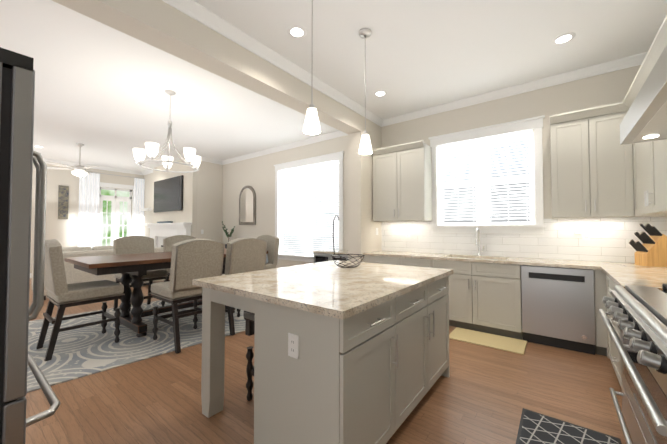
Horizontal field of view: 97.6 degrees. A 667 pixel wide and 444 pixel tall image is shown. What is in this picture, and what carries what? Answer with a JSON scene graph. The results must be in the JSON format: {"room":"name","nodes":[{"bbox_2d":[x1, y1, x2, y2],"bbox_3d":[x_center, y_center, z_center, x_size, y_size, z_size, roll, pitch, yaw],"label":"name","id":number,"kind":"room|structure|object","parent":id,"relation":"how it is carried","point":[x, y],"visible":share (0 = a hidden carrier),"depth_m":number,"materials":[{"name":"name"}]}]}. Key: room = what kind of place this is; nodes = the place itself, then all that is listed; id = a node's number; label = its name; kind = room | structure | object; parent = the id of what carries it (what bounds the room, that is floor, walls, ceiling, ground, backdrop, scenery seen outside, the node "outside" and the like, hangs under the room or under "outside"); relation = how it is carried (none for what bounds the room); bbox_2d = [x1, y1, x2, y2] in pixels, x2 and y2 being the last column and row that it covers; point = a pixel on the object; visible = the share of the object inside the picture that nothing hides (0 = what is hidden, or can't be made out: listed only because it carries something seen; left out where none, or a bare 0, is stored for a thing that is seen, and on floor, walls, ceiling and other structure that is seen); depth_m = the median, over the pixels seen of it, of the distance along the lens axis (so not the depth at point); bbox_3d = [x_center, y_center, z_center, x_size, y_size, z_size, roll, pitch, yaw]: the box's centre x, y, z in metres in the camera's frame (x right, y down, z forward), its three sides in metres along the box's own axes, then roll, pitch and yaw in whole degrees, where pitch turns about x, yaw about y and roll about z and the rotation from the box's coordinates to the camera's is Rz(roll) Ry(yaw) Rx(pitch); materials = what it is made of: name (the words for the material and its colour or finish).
{"room":"kitchen","nodes":[
{"label":"kitchen","id":0,"kind":"room"},
{"bbox_2d":[30,163,143,272],"bbox_3d":[-8.445,-0.132,7.287,0.160,3.200,6.510,-1,-2,38],"label":"wall","id":1,"kind":"structure","parent":0,"point":[64,232],"depth_m":8.24,"materials":[{"name":"beige paint"}]},
{"bbox_2d":[58,185,68,218],"bbox_3d":[-7.606,-0.549,8.229,0.030,0.940,0.210,-1,-2,38],"label":"picture frame","id":2,"kind":"object","parent":1,"relation":"attached to","point":[63,197],"visible":0.93,"depth_m":8.22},
{"bbox_2d":[43,158,142,174],"bbox_3d":[-8.350,-1.686,7.252,0.080,0.095,6.510,-1,-2,38],"label":"crown molding","id":3,"kind":"structure","parent":1,"relation":"attached to","point":[55,161],"depth_m":8.88,"materials":[{"name":"white"}]},
{"bbox_2d":[74,170,144,247],"bbox_3d":[-6.898,0.001,9.047,0.134,2.982,1.817,-1,-2,38],"label":"curtains","id":4,"kind":"object","parent":1,"relation":"attached to","point":[88,215],"visible":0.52,"depth_m":8.69,"materials":[{"name":"white fabric"}]},
{"bbox_2d":[99,182,133,245],"bbox_3d":[-6.888,0.157,9.230,0.124,2.720,1.100,-1,-2,38],"label":"door frame","id":5,"kind":"structure","parent":1,"relation":"attached to","point":[115,200],"depth_m":9.26,"materials":[{"name":"white wood"}]},
{"bbox_2d":[144,161,202,238],"bbox_3d":[-5.003,-0.093,8.843,3.710,3.200,0.160,-1,-2,38],"label":"wall","id":6,"kind":"structure","parent":0,"point":[148,198],"depth_m":9.38,"materials":[{"name":"beige paint"}]},
{"bbox_2d":[141,208,152,224],"bbox_3d":[-5.854,-0.163,9.248,0.549,0.520,0.239,-1,-2,38],"label":"floating shelf","id":7,"kind":"object","parent":6,"relation":"attached to","point":[147,209],"visible":0.64,"depth_m":9.16,"materials":[{"name":"white wood"}]},
{"bbox_2d":[152,158,196,237],"bbox_3d":[-4.607,-0.105,8.367,2.498,3.199,0.109,-1,-2,38],"label":"wall","id":8,"kind":"structure","parent":0,"point":[188,213],"depth_m":7.86,"materials":[{"name":"beige paint"}]},
{"bbox_2d":[143,170,152,174],"bbox_3d":[-4.946,-1.650,8.686,3.540,0.095,0.080,-1,-2,38],"label":"crown molding","id":9,"kind":"structure","parent":8,"relation":"attached to","point":[148,171],"depth_m":9.53,"materials":[{"name":"white wood"}]},
{"bbox_2d":[154,175,182,212],"bbox_3d":[-4.775,-0.774,8.411,1.800,0.940,0.052,-1,-2,38],"label":"screen","id":10,"kind":"object","parent":8,"relation":"attached to","point":[168,194],"visible":0.96,"depth_m":8.30,"materials":[{"name":"black plastic"}]},
{"bbox_2d":[202,161,222,242],"bbox_3d":[-3.371,-0.113,8.052,0.160,3.200,0.580,-1,-2,38],"label":"wall","id":11,"kind":"structure","parent":0,"point":[212,199],"depth_m":8.01,"materials":[{"name":"beige paint"}]},
{"bbox_2d":[200,156,222,163],"bbox_3d":[-3.341,-1.669,7.934,0.080,0.095,0.630,-1,-2,38],"label":"crown molding","id":12,"kind":"structure","parent":11,"relation":"attached to","point":[205,159],"depth_m":7.96,"materials":[{"name":"white wood"}]},
{"bbox_2d":[25,275,632,443],"bbox_3d":[-3.397,1.431,3.820,12.620,0.100,7.850,-1,-2,38],"label":"floor","id":13,"kind":"structure","parent":0,"point":[483,395],"depth_m":2.19,"materials":[{"name":"brown wood"}]},
{"bbox_2d":[0,47,60,443],"bbox_3d":[-1.562,0.386,0.935,0.920,1.845,0.923,-1,-2,38],"label":"fridge","id":14,"kind":"object","parent":13,"relation":"on","point":[19,156],"visible":1,"depth_m":0.92,"materials":[{"name":"grey metal"}]},
{"bbox_2d":[32,246,164,299],"bbox_3d":[-4.954,0.951,6.391,0.930,0.990,2.200,-1,-2,38],"label":"sofa","id":15,"kind":"object","parent":13,"relation":"on","point":[73,275],"visible":0.06,"depth_m":5.75,"materials":[{"name":"beige fabric"}]},
{"bbox_2d":[27,299,245,392],"bbox_3d":[-2.334,1.385,4.232,2.520,0.011,3.600,-1,-2,43],"label":"dining rug","id":16,"kind":"object","parent":13,"relation":"on","point":[84,351],"visible":0.33,"depth_m":3.26,"materials":[{"name":"grey fabric"}]},
{"bbox_2d":[36,239,124,360],"bbox_3d":[-2.788,0.769,3.234,0.564,1.168,0.642,-1,-2,38],"label":"chair","id":17,"kind":"object","parent":16,"relation":"on","point":[62,294],"visible":0.9,"depth_m":3.03,"materials":[{"name":"beige fabric"}]},
{"bbox_2d":[113,236,167,311],"bbox_3d":[-3.051,0.803,4.610,0.642,1.168,0.564,-1,-2,38],"label":"chair","id":18,"kind":"object","parent":16,"relation":"on","point":[133,245],"visible":0.38,"depth_m":4.63,"materials":[{"name":"beige fabric"}]},
{"bbox_2d":[64,249,267,336],"bbox_3d":[-2.212,0.919,4.207,1.100,0.917,2.310,-1,-2,38],"label":"dining table","id":19,"kind":"object","parent":16,"relation":"on","point":[138,266],"visible":0.48,"depth_m":3.56,"materials":[{"name":"brown wood"}]},
{"bbox_2d":[163,235,195,281],"bbox_3d":[-2.605,0.818,5.188,0.642,1.168,0.564,-1,-2,38],"label":"chair","id":20,"kind":"object","parent":16,"relation":"on","point":[168,242],"visible":0.21,"depth_m":5.17,"materials":[{"name":"beige fabric"}]},
{"bbox_2d":[150,239,224,352],"bbox_3d":[-1.699,0.773,3.403,0.642,1.168,0.564,-1,-2,38],"label":"chair","id":21,"kind":"object","parent":16,"relation":"on","point":[191,259],"visible":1,"depth_m":3.18,"materials":[{"name":"beige fabric"}]},
{"bbox_2d":[222,237,266,334],"bbox_3d":[-1.308,0.786,3.910,0.642,1.168,0.564,-1,-2,38],"label":"chair","id":22,"kind":"object","parent":16,"relation":"on","point":[245,254],"visible":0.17,"depth_m":3.67,"materials":[{"name":"beige fabric"}]},
{"bbox_2d":[257,235,279,269],"bbox_3d":[-1.401,0.821,5.294,0.564,1.168,0.642,-1,-2,38],"label":"chair","id":23,"kind":"object","parent":16,"relation":"on","point":[272,245],"visible":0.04,"depth_m":5.34,"materials":[{"name":"beige fabric"}]},
{"bbox_2d":[145,221,191,246],"bbox_3d":[-4.684,0.736,8.196,2.418,1.510,0.220,-1,-2,38],"label":"fireplace mantel","id":24,"kind":"object","parent":13,"relation":"on","point":[160,231],"visible":0.4,"depth_m":8.17,"materials":[{"name":"white wood"}]},
{"bbox_2d":[244,311,254,400],"bbox_3d":[-0.393,0.998,2.239,0.420,0.684,0.420,-1,-2,38],"label":"stool","id":25,"kind":"object","parent":13,"relation":"on","point":[249,317],"visible":0.25,"depth_m":2.19,"materials":[{"name":"brown wood"}]},
{"bbox_2d":[201,272,453,443],"bbox_3d":[0.052,0.896,2.291,1.269,0.893,1.598,-1,-2,38],"label":"kitchen island","id":26,"kind":"object","parent":13,"relation":"on","point":[358,354],"depth_m":1.58,"materials":[{"name":"grey paint"}]},
{"bbox_2d":[192,260,451,319],"bbox_3d":[0.032,0.431,2.323,1.310,0.036,1.670,-1,-2,38],"label":"island countertop","id":27,"kind":"structure","parent":26,"relation":"on","point":[325,288],"depth_m":1.89,"materials":[{"name":"beige stone"}]},
{"bbox_2d":[331,215,364,267],"bbox_3d":[0.125,0.175,2.731,0.333,0.493,0.318,-1,-2,38],"label":"wire bowl","id":28,"kind":"object","parent":27,"relation":"on","point":[351,266],"visible":1,"depth_m":2.76,"materials":[{"name":"brown metal"}]},
{"bbox_2d":[313,249,347,262],"bbox_3d":[0.103,0.973,5.282,0.780,0.890,0.621,-1,-2,38],"label":"beverage fridge","id":29,"kind":"object","parent":13,"relation":"on","point":[322,255],"visible":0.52,"depth_m":5.16,"materials":[{"name":"metal"}]},
{"bbox_2d":[364,255,402,264],"bbox_3d":[0.919,0.965,4.676,0.659,0.875,0.600,-1,-2,38],"label":"base cabinet","id":30,"kind":"object","parent":13,"relation":"on","point":[381,259],"depth_m":4.44,"materials":[{"name":"grey paint"}]},
{"bbox_2d":[403,259,434,267],"bbox_3d":[1.318,0.957,4.369,0.592,0.875,0.600,-1,-2,38],"label":"base cabinet","id":31,"kind":"object","parent":13,"relation":"on","point":[430,263],"depth_m":4.09,"materials":[{"name":"grey paint"}]},
{"bbox_2d":[435,255,522,339],"bbox_3d":[1.894,0.946,3.924,1.109,0.875,0.600,-1,-2,38],"label":"base cabinet","id":32,"kind":"object","parent":13,"relation":"on","point":[485,294],"depth_m":3.58,"materials":[{"name":"grey paint"}]},
{"bbox_2d":[363,251,598,270],"bbox_3d":[1.767,0.492,4.034,2.800,0.035,0.636,-1,-2,38],"label":"countertop","id":33,"kind":"structure","parent":32,"relation":"on","point":[582,264],"depth_m":3.61,"materials":[{"name":"beige stone"}]},
{"bbox_2d":[475,228,483,255],"bbox_3d":[2.024,0.276,4.051,0.094,0.396,0.213,-1,-2,38],"label":"faucet","id":34,"kind":"object","parent":33,"relation":"on","point":[477,242],"visible":1,"depth_m":4.11,"materials":[{"name":"silver metal"}]},
{"bbox_2d":[449,327,526,354],"bbox_3d":[1.770,1.362,3.390,0.770,0.015,0.440,-1,-2,38],"label":"area rug","id":35,"kind":"object","parent":13,"relation":"on","point":[508,344],"visible":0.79,"depth_m":3.34,"materials":[{"name":"beige fabric"}]},
{"bbox_2d":[521,265,594,354],"bbox_3d":[2.571,0.934,3.373,0.624,0.872,0.566,-1,-2,38],"label":"dishwasher","id":36,"kind":"object","parent":13,"relation":"on","point":[558,307],"visible":0.96,"depth_m":3.14,"materials":[{"name":"silver metal"}]},
{"bbox_2d":[516,408,621,443],"bbox_3d":[1.030,1.311,1.260,0.500,0.008,1.700,-1,-2,38],"label":"area rug","id":37,"kind":"object","parent":13,"relation":"on","point":[536,428],"visible":1,"depth_m":1.83,"materials":[{"name":"black fabric"}]},
{"bbox_2d":[599,275,602,346],"bbox_3d":[3.153,0.922,2.977,0.598,0.875,0.598,-1,-2,38],"label":"base cabinet","id":38,"kind":"object","parent":13,"relation":"on","point":[600,276],"depth_m":2.95,"materials":[{"name":"grey paint"}]},
{"bbox_2d":[599,271,606,355],"bbox_3d":[2.863,0.914,2.632,0.600,0.875,0.303,-1,-2,38],"label":"base cabinet","id":39,"kind":"object","parent":13,"relation":"on","point":[600,272],"depth_m":2.93,"materials":[{"name":"grey paint"}]},
{"bbox_2d":[603,275,621,388],"bbox_3d":[2.458,0.900,2.107,0.600,0.875,1.023,-1,-2,38],"label":"base cabinet","id":40,"kind":"object","parent":13,"relation":"on","point":[612,352],"depth_m":2.49,"materials":[{"name":"grey paint"}]},
{"bbox_2d":[595,261,666,287],"bbox_3d":[2.733,0.452,2.475,0.636,0.035,1.924,-1,-2,38],"label":"countertop","id":41,"kind":"structure","parent":40,"relation":"on","point":[622,274],"depth_m":2.43,"materials":[{"name":"beige stone"}]},
{"bbox_2d":[628,223,666,266],"bbox_3d":[3.231,0.228,2.981,0.340,0.437,0.148,0,-1,13],"label":"knife block","id":42,"kind":"object","parent":41,"relation":"on","point":[651,250],"visible":1,"depth_m":2.93,"materials":[{"name":"brown wood"}]},
{"bbox_2d":[599,283,666,443],"bbox_3d":[1.628,0.833,1.138,0.761,0.960,1.520,-1,-2,38],"label":"range","id":43,"kind":"object","parent":13,"relation":"on","point":[638,314],"visible":1,"depth_m":1.32,"materials":[{"name":"silver metal"}]},
{"bbox_3d":[-2.550,1.093,7.482,1.400,0.760,0.370,-1,-2,38],"label":"console table","id":44,"kind":"object","parent":13,"relation":"on","visible":0},
{"bbox_2d":[222,221,234,248],"bbox_3d":[-2.712,0.349,7.618,0.392,0.733,0.253,-1,-2,38],"label":"plant","id":45,"kind":"object","parent":44,"relation":"on","point":[230,234],"visible":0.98,"depth_m":7.61,"materials":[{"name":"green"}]},
{"bbox_2d":[0,0,666,171],"bbox_3d":[-3.397,-1.868,3.902,12.620,0.100,7.850,-1,-2,38],"label":"ceiling","id":46,"kind":"structure","parent":0,"point":[102,96],"depth_m":3.33,"materials":[{"name":"white paint"}]},
{"bbox_2d":[45,143,112,176],"bbox_3d":[-5.645,-1.385,6.560,1.347,0.732,1.329,-1,-2,38],"label":"ceiling fan","id":47,"kind":"object","parent":46,"relation":"hanging from","point":[80,170],"visible":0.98,"depth_m":6.46,"materials":[{"name":"silver metal"}]},
{"bbox_2d":[133,90,200,172],"bbox_3d":[-2.255,-1.282,4.089,0.846,1.062,0.818,-1,-2,38],"label":"chandelier","id":48,"kind":"object","parent":46,"relation":"hanging from","point":[193,160],"visible":0.98,"depth_m":3.94,"materials":[{"name":"white glass"}]},
{"bbox_2d":[52,0,360,133],"bbox_3d":[-1.669,-1.687,2.135,0.250,0.350,6.570,-1,-2,38],"label":"beam","id":49,"kind":"structure","parent":46,"relation":"attached to","point":[164,26],"depth_m":2.68,"materials":[{"name":"beige paint"}]},
{"bbox_2d":[287,25,306,38],"bbox_3d":[-0.354,-1.842,2.836,0.189,0.004,0.189,-1,-2,32],"label":"recessed light","id":50,"kind":"object","parent":46,"relation":"in","point":[296,31],"depth_m":2.82,"materials":[{"name":"white plastic"}]},
{"bbox_2d":[303,0,320,134],"bbox_3d":[-0.162,-1.270,2.219,0.132,1.180,0.132,-1,-2,38],"label":"pendant light","id":51,"kind":"object","parent":46,"relation":"hanging from","point":[311,125],"visible":1,"depth_m":2.19,"materials":[{"name":"white glass"}]},
{"bbox_2d":[359,28,371,154],"bbox_3d":[0.308,-1.254,2.828,0.132,1.180,0.132,-1,-2,38],"label":"pendant light","id":52,"kind":"object","parent":46,"relation":"hanging from","point":[365,147],"visible":1,"depth_m":2.80,"materials":[{"name":"white glass"}]},
{"bbox_2d":[374,90,386,96],"bbox_3d":[0.663,-1.810,4.122,0.189,0.004,0.189,-1,-2,32],"label":"recessed light","id":53,"kind":"object","parent":46,"relation":"in","point":[380,93],"depth_m":4.11,"materials":[{"name":"white plastic"}]},
{"bbox_2d":[552,33,575,44],"bbox_3d":[2.313,-1.840,2.938,0.189,0.004,0.189,-1,-2,32],"label":"recessed light","id":54,"kind":"object","parent":46,"relation":"in","point":[564,38],"depth_m":2.93,"materials":[{"name":"white plastic"}]},
{"bbox_2d":[348,116,381,261],"bbox_3d":[0.545,-0.191,4.968,0.250,3.200,0.680,-1,-2,38],"label":"wall","id":55,"kind":"structure","parent":0,"point":[363,237],"depth_m":4.74,"materials":[{"name":"beige paint"}]},
{"bbox_2d":[162,0,382,126],"bbox_3d":[-1.331,-1.810,2.306,0.080,0.095,7.250,-1,-2,38],"label":"crown molding","id":56,"kind":"structure","parent":55,"relation":"attached to","point":[206,17],"depth_m":3.04,"materials":[{"name":"white paint"}]},
{"bbox_2d":[222,65,640,267],"bbox_3d":[0.271,-0.172,5.710,8.790,3.200,0.160,-1,-2,38],"label":"wall","id":57,"kind":"structure","parent":0,"point":[257,174],"depth_m":4.63,"materials":[{"name":"beige paint"}]},
{"bbox_2d":[239,186,255,224],"bbox_3d":[-2.216,-0.432,7.510,0.680,1.010,0.035,-1,-2,38],"label":"arched mirror","id":58,"kind":"object","parent":57,"relation":"attached to","point":[247,205],"visible":1,"depth_m":7.47,"materials":[{"name":"beige mirror"}]},
{"bbox_2d":[223,131,347,163],"bbox_3d":[-1.307,-1.697,6.814,4.670,0.095,0.080,-1,-2,38],"label":"crown molding","id":59,"kind":"structure","parent":57,"relation":"attached to","point":[336,134],"depth_m":6.56,"materials":[{"name":"white wood"}]},
{"bbox_2d":[274,151,343,261],"bbox_3d":[-0.555,-0.254,6.311,2.014,2.205,0.200,-1,-2,38],"label":"window","id":60,"kind":"structure","parent":57,"relation":"in","point":[326,158],"depth_m":6.30,"materials":[{"name":"white wood"}]},
{"bbox_2d":[279,161,338,255],"bbox_3d":[-0.558,-0.232,6.307,1.738,1.922,0.060,-1,-2,38],"label":"window blinds","id":61,"kind":"object","parent":60,"relation":"attached to","point":[314,167],"visible":0.77,"depth_m":6.24,"materials":[{"name":"white plastic"}]},
{"bbox_2d":[372,142,431,221],"bbox_3d":[1.109,-0.596,4.751,0.880,1.160,0.348,-1,-2,38],"label":"upper cabinet","id":62,"kind":"object","parent":57,"relation":"attached to","point":[402,175],"depth_m":4.56,"materials":[{"name":"grey paint"}]},
{"bbox_2d":[428,115,545,233],"bbox_3d":[2.153,-0.592,4.230,1.494,1.515,0.200,-1,-2,38],"label":"window","id":63,"kind":"structure","parent":57,"relation":"in","point":[512,128],"depth_m":4.18,"materials":[{"name":"white wood"}]},
{"bbox_2d":[439,131,533,225],"bbox_3d":[2.150,-0.569,4.226,1.218,1.232,0.060,-1,-2,38],"label":"window blinds","id":64,"kind":"object","parent":63,"relation":"attached to","point":[524,135],"visible":0.85,"depth_m":4.14,"materials":[{"name":"white"}]},
{"bbox_2d":[383,52,646,125],"bbox_3d":[2.193,-1.765,4.115,3.270,0.095,0.080,-1,-2,38],"label":"crown molding","id":65,"kind":"structure","parent":57,"relation":"attached to","point":[634,60],"depth_m":3.83,"materials":[{"name":"white paint"}]},
{"bbox_2d":[382,217,666,262],"bbox_3d":[2.203,0.221,4.101,3.420,0.507,0.010,-1,-2,38],"label":"backsplash","id":66,"kind":"structure","parent":57,"relation":"attached to","point":[610,238],"depth_m":3.68,"materials":[{"name":"tile"}]},
{"bbox_2d":[550,102,623,217],"bbox_3d":[2.911,-0.642,3.323,0.700,1.180,0.409,-1,-2,38],"label":"upper cabinet","id":67,"kind":"object","parent":57,"relation":"attached to","point":[598,170],"depth_m":3.22,"materials":[{"name":"grey paint"}]},
{"bbox_3d":[1.425,-0.312,0.143,0.160,3.200,7.250,-1,-2,38],"label":"wall","id":68,"kind":"structure","parent":0,"visible":0},
{"bbox_2d":[620,45,666,144],"bbox_3d":[1.727,-0.846,1.196,0.608,0.596,1.665,-1,-2,38],"label":"range hood","id":69,"kind":"object","parent":68,"relation":"attached to","point":[644,119],"visible":1,"depth_m":1.53,"materials":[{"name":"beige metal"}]},
{"bbox_2d":[624,70,666,216],"bbox_3d":[2.967,-0.650,2.621,0.409,1.160,0.796,-1,-2,38],"label":"upper cabinet","id":70,"kind":"object","parent":68,"relation":"attached to","point":[637,156],"depth_m":2.84,"materials":[{"name":"grey paint"}]},
{"bbox_2d":[648,38,666,213],"bbox_3d":[2.586,-0.663,2.076,0.348,1.160,0.776,-1,-2,38],"label":"upper cabinet","id":71,"kind":"object","parent":68,"relation":"attached to","point":[659,147],"depth_m":2.25,"materials":[{"name":"grey paint"}]},
{"label":"outside","id":72,"kind":"structure","parent":0,"visible":0},
{"bbox_2d":[101,137,529,253],"bbox_3d":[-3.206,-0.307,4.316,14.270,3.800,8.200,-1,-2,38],"label":"window panes","id":73,"kind":"structure","parent":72,"point":[293,222],"depth_m":6.88,"materials":[{"name":"white"}]}
]}

